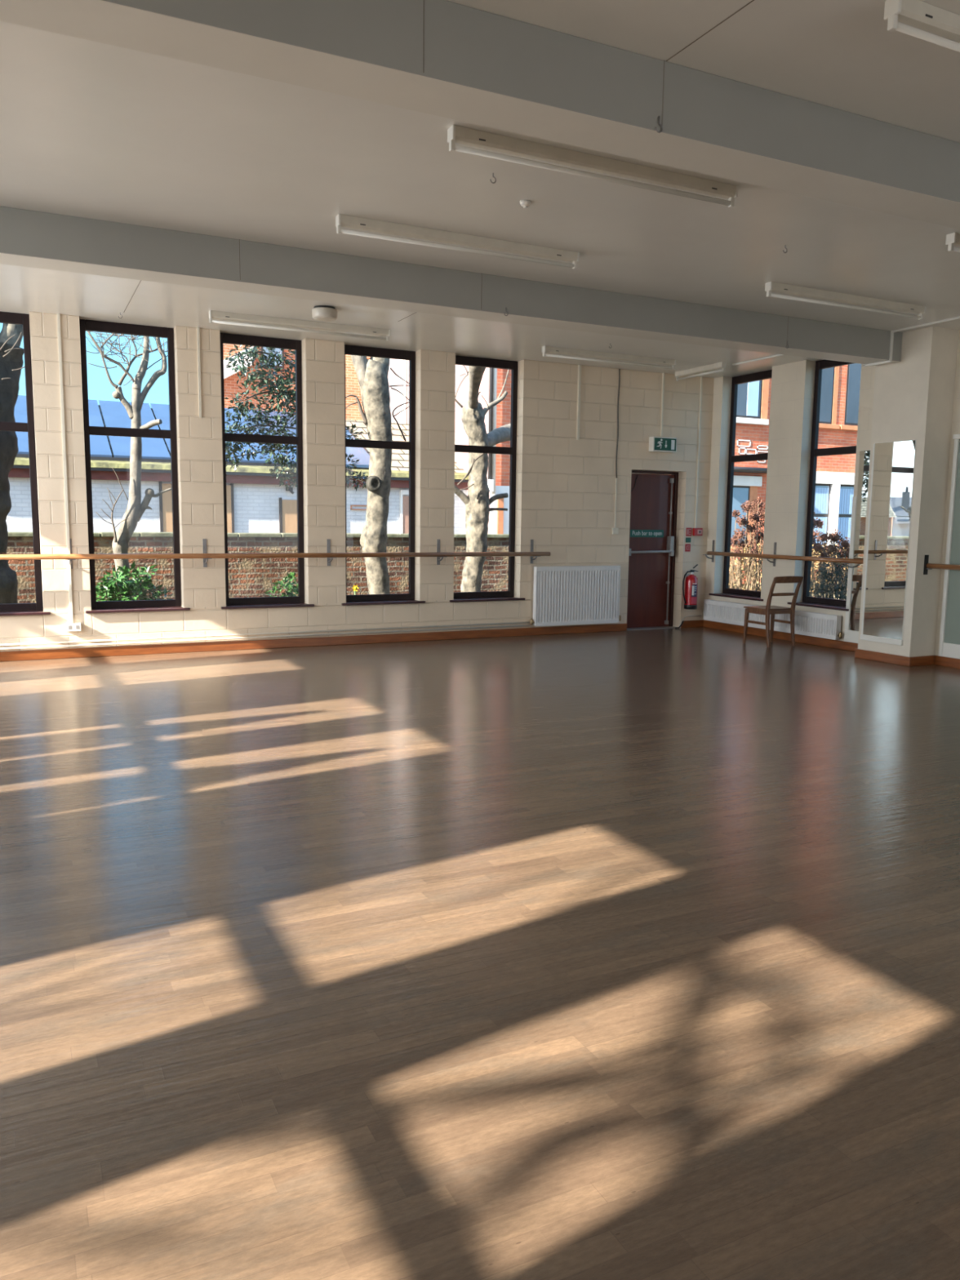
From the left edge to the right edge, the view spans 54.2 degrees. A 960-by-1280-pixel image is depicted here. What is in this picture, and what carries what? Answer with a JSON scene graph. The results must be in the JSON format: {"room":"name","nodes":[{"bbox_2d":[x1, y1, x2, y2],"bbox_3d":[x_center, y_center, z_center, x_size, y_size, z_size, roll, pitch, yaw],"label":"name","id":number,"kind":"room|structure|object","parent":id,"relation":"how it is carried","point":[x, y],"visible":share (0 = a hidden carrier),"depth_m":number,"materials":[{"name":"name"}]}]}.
{"room":"exercise studio","nodes":[
{"label":"exercise studio","id":0,"kind":"room"},
{"bbox_2d":[0,311,714,651],"bbox_3d":[-2.276,-1.600,10.339,11.951,3.375,0.215,-3,8,-26],"label":"wall","id":1,"kind":"structure","parent":0,"point":[566,485],"depth_m":10.84,"materials":[{"name":"beige brick"}]},
{"bbox_2d":[0,311,50,616],"bbox_3d":[-4.782,-1.694,9.061,1.027,2.922,0.240,-3,8,-26],"label":"window","id":2,"kind":"structure","parent":1,"relation":"in","point":[6,609],"depth_m":9.27,"materials":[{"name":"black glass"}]},
{"bbox_2d":[57,313,81,631],"bbox_3d":[-4.090,-1.626,9.289,0.145,3.100,0.052,-3,8,-26],"label":"conduit","id":3,"kind":"object","parent":1,"relation":"attached to","point":[73,627],"visible":1,"depth_m":9.30,"materials":[{"name":"white plastic"}]},
{"bbox_2d":[79,319,190,613],"bbox_3d":[-3.569,-1.755,9.653,1.027,2.922,0.240,-3,8,-26],"label":"window","id":4,"kind":"structure","parent":1,"relation":"in","point":[175,604],"depth_m":9.70,"materials":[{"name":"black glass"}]},
{"bbox_2d":[196,327,201,417],"bbox_3d":[-2.913,-2.773,9.737,0.025,0.910,0.018,-3,8,-26],"label":"conduit","id":5,"kind":"object","parent":1,"relation":"attached to","point":[197,328],"visible":1,"depth_m":9.73,"materials":[{"name":"beige plastic"}]},
{"bbox_2d":[0,622,529,649],"bbox_3d":[-3.384,0.000,9.853,8.920,0.057,0.020,-3,8,-26],"label":"pipe","id":6,"kind":"object","parent":1,"relation":"attached to","point":[414,627],"visible":1,"depth_m":10.26,"materials":[{"name":"white metal"}]},
{"bbox_2d":[219,332,314,608],"bbox_3d":[-2.356,-1.816,10.246,1.027,2.922,0.240,-3,8,-26],"label":"window","id":7,"kind":"structure","parent":1,"relation":"in","point":[225,338],"depth_m":10.33,"materials":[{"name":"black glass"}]},
{"bbox_2d":[0,538,551,568],"bbox_3d":[-3.241,-0.898,9.747,9.105,0.300,0.156,-3,8,-26],"label":"ballet barre","id":8,"kind":"object","parent":1,"relation":"attached to","point":[330,556],"visible":1,"depth_m":10.12,"materials":[{"name":"brown wood"}]},
{"bbox_2d":[0,623,626,662],"bbox_3d":[-2.731,0.064,10.205,10.435,0.098,0.020,-3,8,-26],"label":"baseboard","id":9,"kind":"structure","parent":1,"relation":"attached to","point":[16,655],"depth_m":10.49,"materials":[{"name":"brown wood"}]},
{"bbox_2d":[341,344,425,605],"bbox_3d":[-1.143,-1.877,10.838,1.027,2.922,0.240,-3,8,-26],"label":"window","id":10,"kind":"structure","parent":1,"relation":"in","point":[399,598],"depth_m":10.96,"materials":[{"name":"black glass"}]},
{"bbox_2d":[449,355,524,602],"bbox_3d":[0.070,-1.939,11.430,1.027,2.922,0.240,-3,8,-26],"label":"window","id":11,"kind":"structure","parent":1,"relation":"in","point":[459,597],"depth_m":11.57,"materials":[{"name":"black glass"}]},
{"bbox_2d":[529,565,621,626],"bbox_3d":[1.248,-0.573,12.030,1.365,0.748,0.074,-3,8,-26],"label":"panel radiator","id":12,"kind":"object","parent":1,"relation":"attached to","point":[565,595],"visible":1,"depth_m":11.99,"materials":[{"name":"white metal"}]},
{"bbox_2d":[576,364,581,439],"bbox_3d":[1.239,-2.978,11.764,0.035,0.920,0.018,-3,8,-26],"label":"conduit","id":13,"kind":"object","parent":1,"relation":"attached to","point":[579,366],"visible":1,"depth_m":11.76,"materials":[{"name":"beige plastic"}]},
{"bbox_2d":[611,368,620,534],"bbox_3d":[1.771,-2.418,12.095,0.090,2.098,0.030,-3,8,-26],"label":"cable","id":14,"kind":"object","parent":1,"relation":"attached to","point":[615,531],"visible":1,"depth_m":12.14,"materials":[{"name":"black plastic"}]},
{"bbox_2d":[626,470,678,630],"bbox_3d":[2.303,-1.211,12.694,0.890,2.115,0.260,-3,8,-26],"label":"door","id":15,"kind":"structure","parent":1,"relation":"in","point":[654,494],"depth_m":12.75,"materials":[{"name":"red wood"}]},
{"bbox_2d":[660,373,664,436],"bbox_3d":[2.398,-3.088,12.322,0.025,0.815,0.018,-3,8,-26],"label":"conduit","id":16,"kind":"object","parent":1,"relation":"attached to","point":[663,377],"visible":1,"depth_m":12.32,"materials":[{"name":"beige plastic"}]},
{"bbox_2d":[648,436,676,453],"bbox_3d":[2.407,-2.570,12.348,0.383,0.190,0.105,-3,8,-26],"label":"exit sign","id":17,"kind":"object","parent":1,"relation":"attached to","point":[656,444],"visible":1,"depth_m":12.29,"materials":[{"name":"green plastic"}]},
{"bbox_2d":[684,543,690,551],"bbox_3d":[2.832,-1.256,12.788,0.085,0.103,0.008,-3,8,-26],"label":"wall sign","id":18,"kind":"object","parent":1,"relation":"attached to","point":[687,546],"visible":1,"depth_m":12.79,"materials":[{"name":"red plastic"}]},
{"bbox_2d":[675,614,701,628],"bbox_3d":[2.863,-0.251,12.890,0.460,0.171,0.047,-3,8,-26],"label":"pipe","id":19,"kind":"object","parent":1,"relation":"attached to","point":[681,622],"visible":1,"depth_m":12.86,"materials":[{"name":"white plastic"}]},
{"bbox_2d":[685,537,690,542],"bbox_3d":[2.835,-1.361,12.776,0.085,0.067,0.008,-3,8,-26],"label":"wall sign","id":20,"kind":"object","parent":1,"relation":"attached to","point":[687,540],"visible":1,"depth_m":12.77,"materials":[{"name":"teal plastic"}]},
{"bbox_2d":[685,527,691,536],"bbox_3d":[2.841,-1.468,12.764,0.090,0.116,0.008,-3,8,-26],"label":"wall sign","id":21,"kind":"object","parent":1,"relation":"attached to","point":[688,531],"visible":1,"depth_m":12.76,"materials":[{"name":"red plastic"}]},
{"bbox_2d":[682,564,697,608],"bbox_3d":[2.865,-0.725,12.760,0.180,0.607,0.216,4,8,25],"label":"fire extinguisher","id":22,"kind":"object","parent":1,"relation":"attached to","point":[690,597],"visible":1,"depth_m":12.72,"materials":[{"name":"red metal"}]},
{"bbox_2d":[691,586,696,595],"bbox_3d":[2.902,-0.669,12.708,0.068,0.130,0.007,-2,8,-19],"label":"print","id":23,"kind":"object","parent":22,"relation":"on","point":[693,588],"depth_m":12.70,"materials":[{"name":"white paper"}]},
{"bbox_2d":[680,619,703,627],"bbox_3d":[2.932,-0.222,12.969,0.381,0.098,0.020,-3,8,-26],"label":"baseboard","id":24,"kind":"structure","parent":1,"relation":"attached to","point":[686,624],"depth_m":12.96,"materials":[{"name":"brown wood"}]},
{"bbox_2d":[692,528,702,535],"bbox_3d":[2.971,-1.476,12.804,0.140,0.103,0.050,-3,8,-26],"label":"fire alarm","id":25,"kind":"object","parent":1,"relation":"attached to","point":[696,531],"visible":1,"depth_m":12.78,"materials":[{"name":"red plastic"}]},
{"bbox_2d":[694,376,702,528],"bbox_3d":[2.952,-2.524,12.672,0.025,2.010,0.018,-3,8,-26],"label":"conduit","id":26,"kind":"object","parent":1,"relation":"attached to","point":[701,377],"visible":1,"depth_m":12.66,"materials":[{"name":"beige plastic"}]},
{"bbox_2d":[0,626,959,1279],"bbox_3d":[0.994,0.991,4.156,12.166,0.120,14.716,-3,8,-26],"label":"floor","id":27,"kind":"structure","parent":0,"point":[628,954],"depth_m":3.10,"materials":[{"name":"brown wood"}]},
{"bbox_2d":[742,576,803,647],"bbox_3d":[3.486,-0.355,11.145,0.454,0.836,0.523,-3,8,-24],"label":"wooden chair","id":28,"kind":"object","parent":27,"relation":"on","point":[767,610],"visible":1,"depth_m":11.06,"materials":[{"name":"brown wood"}]},
{"bbox_2d":[0,0,959,377],"bbox_3d":[1.036,-2.564,3.702,12.466,0.301,15.016,-3,8,-26],"label":"ceiling","id":29,"kind":"structure","parent":0,"point":[89,129],"depth_m":5.55,"materials":[{"name":"white paint"}]},
{"bbox_2d":[208,310,390,341],"bbox_3d":[-1.753,-3.106,9.303,1.816,0.112,0.068,-3,8,-26],"label":"fluorescent light","id":30,"kind":"object","parent":29,"relation":"attached to","point":[212,314],"visible":1,"depth_m":9.25,"materials":[{"name":"white plastic"}]},
{"bbox_2d":[311,305,337,321],"bbox_3d":[-1.443,-3.030,8.713,0.232,0.106,0.232,-3,8,-26],"label":"drum light","id":31,"kind":"object","parent":29,"relation":"attached to","point":[319,313],"visible":1,"depth_m":8.63,"materials":[{"name":"white plastic"}]},
{"bbox_2d":[0,205,902,365],"bbox_3d":[-0.879,-2.736,7.177,11.360,0.287,0.301,-3,8,-26],"label":"ceiling beam","id":32,"kind":"structure","parent":29,"relation":"attached to","point":[28,237],"depth_m":7.17,"materials":[{"name":"grey paint"}]},
{"bbox_2d":[335,213,579,269],"bbox_3d":[-0.107,-2.722,6.449,1.816,0.112,0.068,-3,8,-26],"label":"fluorescent light","id":33,"kind":"object","parent":29,"relation":"attached to","point":[341,220],"visible":1,"depth_m":6.39,"materials":[{"name":"white plastic"}]},
{"bbox_2d":[0,0,959,229],"bbox_3d":[0.818,-2.332,4.172,11.736,0.287,0.301,-3,8,-26],"label":"ceiling beam","id":34,"kind":"structure","parent":29,"relation":"attached to","point":[441,58],"depth_m":3.77,"materials":[{"name":"grey paint"}]},
{"bbox_2d":[655,115,662,133],"bbox_3d":[0.761,-2.190,3.988,0.039,0.066,0.006,-3,8,-26],"label":"ceiling hook","id":35,"kind":"object","parent":34,"relation":"attached to","point":[659,116],"visible":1,"depth_m":3.99,"materials":[{"name":"grey metal"}]},
{"bbox_2d":[489,173,496,183],"bbox_3d":[0.074,-2.606,5.284,0.039,0.066,0.006,-3,8,-26],"label":"ceiling hook","id":36,"kind":"object","parent":29,"relation":"attached to","point":[492,173],"visible":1,"depth_m":5.28,"materials":[{"name":"grey metal"}]},
{"bbox_2d":[520,200,531,208],"bbox_3d":[0.279,-2.665,5.749,0.072,0.039,0.072,-3,8,-26],"label":"ceiling rose","id":37,"kind":"object","parent":29,"relation":"attached to","point":[525,203],"visible":1,"depth_m":5.73,"materials":[{"name":"white plastic"}]},
{"bbox_2d":[447,124,737,208],"bbox_3d":[0.665,-2.537,5.070,1.816,0.112,0.068,-3,8,-26],"label":"fluorescent light","id":38,"kind":"object","parent":29,"relation":"attached to","point":[455,134],"visible":1,"depth_m":5.00,"materials":[{"name":"white plastic"}]},
{"bbox_2d":[542,346,675,369],"bbox_3d":[1.524,-3.272,10.902,1.816,0.112,0.068,-3,8,-26],"label":"fluorescent light","id":39,"kind":"object","parent":29,"relation":"attached to","point":[558,350],"visible":1,"depth_m":10.85,"materials":[{"name":"white plastic"}]},
{"bbox_2d":[675,361,726,381],"bbox_3d":[2.760,-3.371,11.796,0.068,0.112,0.908,-3,8,-26],"label":"fluorescent light","id":40,"kind":"object","parent":29,"relation":"attached to","point":[719,365],"visible":1,"depth_m":11.74,"materials":[{"name":"white plastic"}]},
{"bbox_2d":[764,281,925,319],"bbox_3d":[3.147,-2.882,8.005,1.816,0.112,0.068,-3,8,-26],"label":"fluorescent light","id":41,"kind":"object","parent":29,"relation":"attached to","point":[770,286],"visible":1,"depth_m":7.95,"materials":[{"name":"white plastic"}]},
{"bbox_2d":[732,316,959,367],"bbox_3d":[6.034,-2.446,5.637,0.025,0.309,13.300,-3,8,-26],"label":"conduit","id":42,"kind":"object","parent":29,"relation":"attached to","point":[890,360],"depth_m":9.45,"materials":[{"name":"white"}]},
{"bbox_2d":[884,0,959,52],"bbox_3d":[2.338,-2.364,3.875,1.816,0.112,0.068,-3,8,-26],"label":"fluorescent light","id":43,"kind":"object","parent":29,"relation":"attached to","point":[918,14],"visible":1,"depth_m":3.53,"materials":[{"name":"white plastic"}]},
{"bbox_2d":[945,232,959,252],"bbox_3d":[3.960,-2.703,6.678,1.816,0.112,0.068,-3,8,-26],"label":"fluorescent light","id":44,"kind":"object","parent":29,"relation":"attached to","point":[953,238],"visible":1,"depth_m":6.28,"materials":[{"name":"white plastic"}]},
{"bbox_2d":[704,329,959,655],"bbox_3d":[6.378,-1.014,6.553,0.215,3.375,14.716,-3,8,-26],"label":"wall","id":45,"kind":"structure","parent":0,"point":[793,384],"depth_m":11.56,"materials":[{"name":"beige paint"}]},
{"bbox_2d":[708,369,772,600],"bbox_3d":[3.494,-2.010,12.307,0.240,2.922,1.025,-3,8,-26],"label":"window","id":46,"kind":"structure","parent":45,"relation":"in","point":[765,375],"depth_m":12.60,"materials":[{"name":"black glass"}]},
{"bbox_2d":[702,599,842,639],"bbox_3d":[3.626,-0.280,11.882,0.074,0.281,2.450,-3,8,-26],"label":"panel radiator","id":47,"kind":"object","parent":45,"relation":"attached to","point":[823,625],"visible":0.83,"depth_m":11.57,"materials":[{"name":"white metal"}]},
{"bbox_2d":[702,619,857,651],"bbox_3d":[3.772,-0.053,11.724,0.020,0.098,3.016,-3,8,-26],"label":"baseboard","id":48,"kind":"structure","parent":45,"relation":"attached to","point":[837,644],"depth_m":11.63,"materials":[{"name":"brown wood"}]},
{"bbox_2d":[702,540,863,568],"bbox_3d":[3.743,-1.042,11.526,0.156,0.300,2.925,-3,8,-26],"label":"ballet barre","id":49,"kind":"object","parent":45,"relation":"attached to","point":[774,557],"visible":0.95,"depth_m":11.54,"materials":[{"name":"brown wood"}]},
{"bbox_2d":[787,359,856,611],"bbox_3d":[4.126,-1.840,11.030,0.240,2.922,0.950,-3,8,-26],"label":"window","id":50,"kind":"structure","parent":45,"relation":"in","point":[821,364],"depth_m":11.31,"materials":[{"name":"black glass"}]},
{"bbox_2d":[844,449,870,643],"bbox_3d":[4.334,-1.027,10.470,0.022,2.160,0.518,-3,8,-26],"label":"wall mirror","id":51,"kind":"object","parent":45,"relation":"attached to","point":[857,526],"visible":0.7,"depth_m":10.62,"materials":[{"name":"silver metal"}]},
{"bbox_2d":[933,655,959,668],"bbox_3d":[7.066,0.836,5.067,0.020,0.098,10.595,-3,8,-26],"label":"baseboard","id":52,"kind":"structure","parent":45,"relation":"attached to","point":[939,660],"depth_m":9.63,"materials":[{"name":"brown wood"}]},
{"bbox_2d":[938,434,959,658],"bbox_3d":[5.348,-0.791,8.384,0.050,2.245,2.680,-3,8,-26],"label":"wall mirror","id":53,"kind":"object","parent":45,"relation":"attached to","point":[949,637],"visible":1,"depth_m":9.52,"materials":[{"name":"white"}]},
{"bbox_2d":[857,326,958,657],"bbox_3d":[4.444,-1.451,9.796,0.376,3.375,0.665,-3,8,-26],"label":"wall pillar","id":54,"kind":"structure","parent":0,"point":[913,395],"depth_m":9.51,"materials":[{"name":"paint"}]},
{"bbox_2d":[854,648,911,666],"bbox_3d":[4.247,0.183,9.916,0.020,0.098,0.705,-3,8,-26],"label":"baseboard","id":55,"kind":"structure","parent":54,"relation":"attached to","point":[859,653],"depth_m":9.89,"materials":[{"name":"brown wood"}]},
{"bbox_2d":[860,440,916,645],"bbox_3d":[4.249,-1.008,9.787,0.022,2.085,0.535,-3,8,-26],"label":"wall mirror","id":56,"kind":"object","parent":54,"relation":"attached to","point":[893,463],"visible":1,"depth_m":9.77,"materials":[{"name":"silver metal"}]},
{"bbox_2d":[910,655,934,666],"bbox_3d":[4.567,0.215,9.694,0.356,0.098,0.020,-3,8,-26],"label":"baseboard","id":57,"kind":"structure","parent":54,"relation":"attached to","point":[926,660],"depth_m":9.68,"materials":[{"name":"brown wood"}]},
{"bbox_2d":[923,555,959,574],"bbox_3d":[6.861,-0.143,4.893,0.071,0.200,10.500,-3,8,-26],"label":"ballet barre","id":58,"kind":"object","parent":54,"relation":"attached to","point":[927,566],"visible":1,"depth_m":9.46,"materials":[{"name":"brown wood"}]},
{"label":"outside","id":59,"kind":"structure","parent":0,"visible":0},
{"bbox_2d":[734,582,847,599],"bbox_3d":[-13.230,-1.992,26.898,120.000,0.200,120.000,-3,8,-26],"label":"ground","id":60,"kind":"structure","parent":59,"point":[816,582],"depth_m":20.46,"materials":[{"name":"soil"}]},
{"bbox_2d":[0,323,24,604],"bbox_3d":[-5.666,-2.279,10.849,1.022,3.945,0.795,-3,8,-26],"label":"bare tree","id":61,"kind":"object","parent":60,"relation":"on","point":[11,362],"visible":0.84,"depth_m":10.74,"materials":[{"name":"brown plant"}]},
{"bbox_2d":[85,330,171,596],"bbox_3d":[-4.241,-2.474,11.347,1.605,4.026,1.165,-1,8,-15],"label":"bare tree","id":62,"kind":"object","parent":60,"relation":"on","point":[135,510],"visible":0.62,"depth_m":11.29,"materials":[{"name":"grey plant"}]},
{"bbox_2d":[95,560,172,601],"bbox_3d":[-4.096,-0.441,11.040,0.969,0.985,0.663,-3,8,-26],"label":"shrub","id":63,"kind":"object","parent":60,"relation":"on","point":[116,588],"visible":0.61,"depth_m":10.94,"materials":[{"name":"green plant"}]},
{"bbox_2d":[5,395,468,533],"bbox_3d":[-6.291,-3.216,21.022,10.620,3.980,6.280,-3,8,-26],"label":"outbuilding","id":64,"kind":"structure","parent":60,"relation":"on","point":[256,503],"depth_m":18.70,"materials":[{"name":"brick"}]},
{"bbox_2d":[285,487,293,493],"bbox_3d":[-3.841,-3.018,18.978,0.150,0.138,0.122,-3,8,-26],"label":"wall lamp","id":65,"kind":"object","parent":64,"relation":"attached to","point":[291,490],"depth_m":18.97,"materials":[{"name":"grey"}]},
{"bbox_2d":[350,505,366,510],"bbox_3d":[-2.397,-2.789,19.775,0.680,0.100,0.030,-3,8,-26],"label":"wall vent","id":66,"kind":"object","parent":64,"relation":"attached to","point":[352,507],"depth_m":19.70,"materials":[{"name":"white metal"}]},
{"bbox_2d":[6,532,508,603],"bbox_3d":[-15.713,-0.329,8.081,38.900,1.311,0.390,-3,8,-26],"label":"wall","id":67,"kind":"structure","parent":60,"relation":"on","point":[247,577],"depth_m":13.95,"materials":[{"name":"brick"}]},
{"bbox_2d":[264,571,297,596],"bbox_3d":[-2.387,-0.447,11.872,0.564,0.826,0.622,-5,9,-39],"label":"shrub","id":68,"kind":"object","parent":60,"relation":"on","point":[289,593],"visible":0.33,"depth_m":11.82,"materials":[{"name":"green plant"}]},
{"bbox_2d":[222,343,368,491],"bbox_3d":[-2.446,-2.285,12.605,2.192,4.002,1.039,-3,8,-28],"label":"tree","id":69,"kind":"object","parent":60,"relation":"on","point":[286,394],"visible":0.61,"depth_m":12.25,"materials":[{"name":"green plant"}]},
{"bbox_2d":[222,343,370,420],"bbox_3d":[-5.927,-7.102,29.492,6.050,9.550,5.800,-3,8,-26],"label":"gabled house","id":70,"kind":"structure","parent":60,"relation":"on","point":[230,378],"depth_m":26.35,"materials":[{"name":"orange brick"}]},
{"bbox_2d":[351,585,358,595],"bbox_3d":[-1.673,-0.436,12.583,0.147,0.612,0.043,-3,8,-26],"label":"daffodil","id":71,"kind":"object","parent":60,"relation":"on","point":[354,588],"visible":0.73,"depth_m":12.55,"materials":[{"name":"yellow plant"}]},
{"bbox_2d":[346,355,408,594],"bbox_3d":[-1.389,-2.429,12.714,0.417,4.350,0.903,8,10,43],"label":"bare tree","id":72,"kind":"object","parent":60,"relation":"on","point":[372,373],"visible":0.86,"depth_m":12.59,"materials":[{"name":"beige plant"}]},
{"bbox_2d":[387,358,490,533],"bbox_3d":[-1.050,-7.145,27.518,4.920,10.250,1.800,-3,8,-26],"label":"house","id":73,"kind":"structure","parent":60,"relation":"on","point":[401,367],"depth_m":27.07,"materials":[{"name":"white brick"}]},
{"bbox_2d":[454,365,511,591],"bbox_3d":[0.036,-2.163,13.416,0.825,3.789,2.797,3,8,15],"label":"bare tree","id":74,"kind":"object","parent":60,"relation":"on","point":[477,501],"visible":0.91,"depth_m":13.30,"materials":[{"name":"beige plant"}]},
{"bbox_2d":[488,367,511,533],"bbox_3d":[1.009,-6.010,22.648,3.994,9.280,4.750,-3,8,-26],"label":"brick house","id":75,"kind":"structure","parent":60,"relation":"on","point":[499,464],"depth_m":20.19,"materials":[{"name":"orange"}]},
{"bbox_2d":[728,497,765,591],"bbox_3d":[4.879,-1.511,16.380,1.883,1.965,0.613,-3,8,-28],"label":"hydrangea bush","id":76,"kind":"object","parent":60,"relation":"on","point":[737,538],"visible":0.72,"depth_m":16.18,"materials":[{"name":"plant"}]},
{"bbox_2d":[644,363,861,583],"bbox_3d":[8.471,-6.619,27.830,12.200,9.350,8.355,-3,8,-26],"label":"brick building","id":77,"kind":"structure","parent":60,"relation":"on","point":[841,384],"depth_m":23.83,"materials":[{"name":"orange brick"}]},
{"bbox_2d":[746,380,759,416],"bbox_3d":[6.604,-6.264,22.631,0.340,1.680,0.012,-3,8,-26],"label":"blind","id":78,"kind":"object","parent":77,"relation":"hanging from","point":[753,388],"depth_m":22.68,"materials":[{"name":"white fabric"}]},
{"bbox_2d":[813,487,828,546],"bbox_3d":[8.565,-3.137,24.022,0.876,1.510,0.005,-3,8,-26],"label":"vertical blind","id":79,"kind":"object","parent":77,"relation":"hanging from","point":[821,496],"depth_m":24.10,"materials":[{"name":"white fabric"}]},
{"bbox_2d":[836,488,853,546],"bbox_3d":[9.665,-3.192,24.559,0.787,1.510,0.005,-3,8,-26],"label":"vertical blind","id":80,"kind":"object","parent":77,"relation":"hanging from","point":[844,514],"depth_m":24.48,"materials":[{"name":"white fabric"}]},
{"bbox_2d":[728,543,848,592],"bbox_3d":[6.214,-1.514,19.975,5.776,1.186,1.202,-3,8,-26],"label":"hedge","id":81,"kind":"object","parent":60,"relation":"on","point":[816,565],"visible":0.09,"depth_m":19.73,"materials":[{"name":"beige plant"}]},
{"bbox_2d":[809,552,848,599],"bbox_3d":[5.542,-0.730,14.336,1.264,1.241,0.685,-6,10,-42],"label":"bush","id":82,"kind":"object","parent":60,"relation":"on","point":[836,572],"visible":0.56,"depth_m":14.14,"materials":[{"name":"green plant"}]},
{"bbox_2d":[809,511,849,599],"bbox_3d":[5.771,-1.286,15.583,1.770,1.740,0.579,-4,9,-32],"label":"hydrangea bush","id":83,"kind":"object","parent":60,"relation":"on","point":[827,550],"visible":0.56,"depth_m":15.45,"materials":[{"name":"plant"}]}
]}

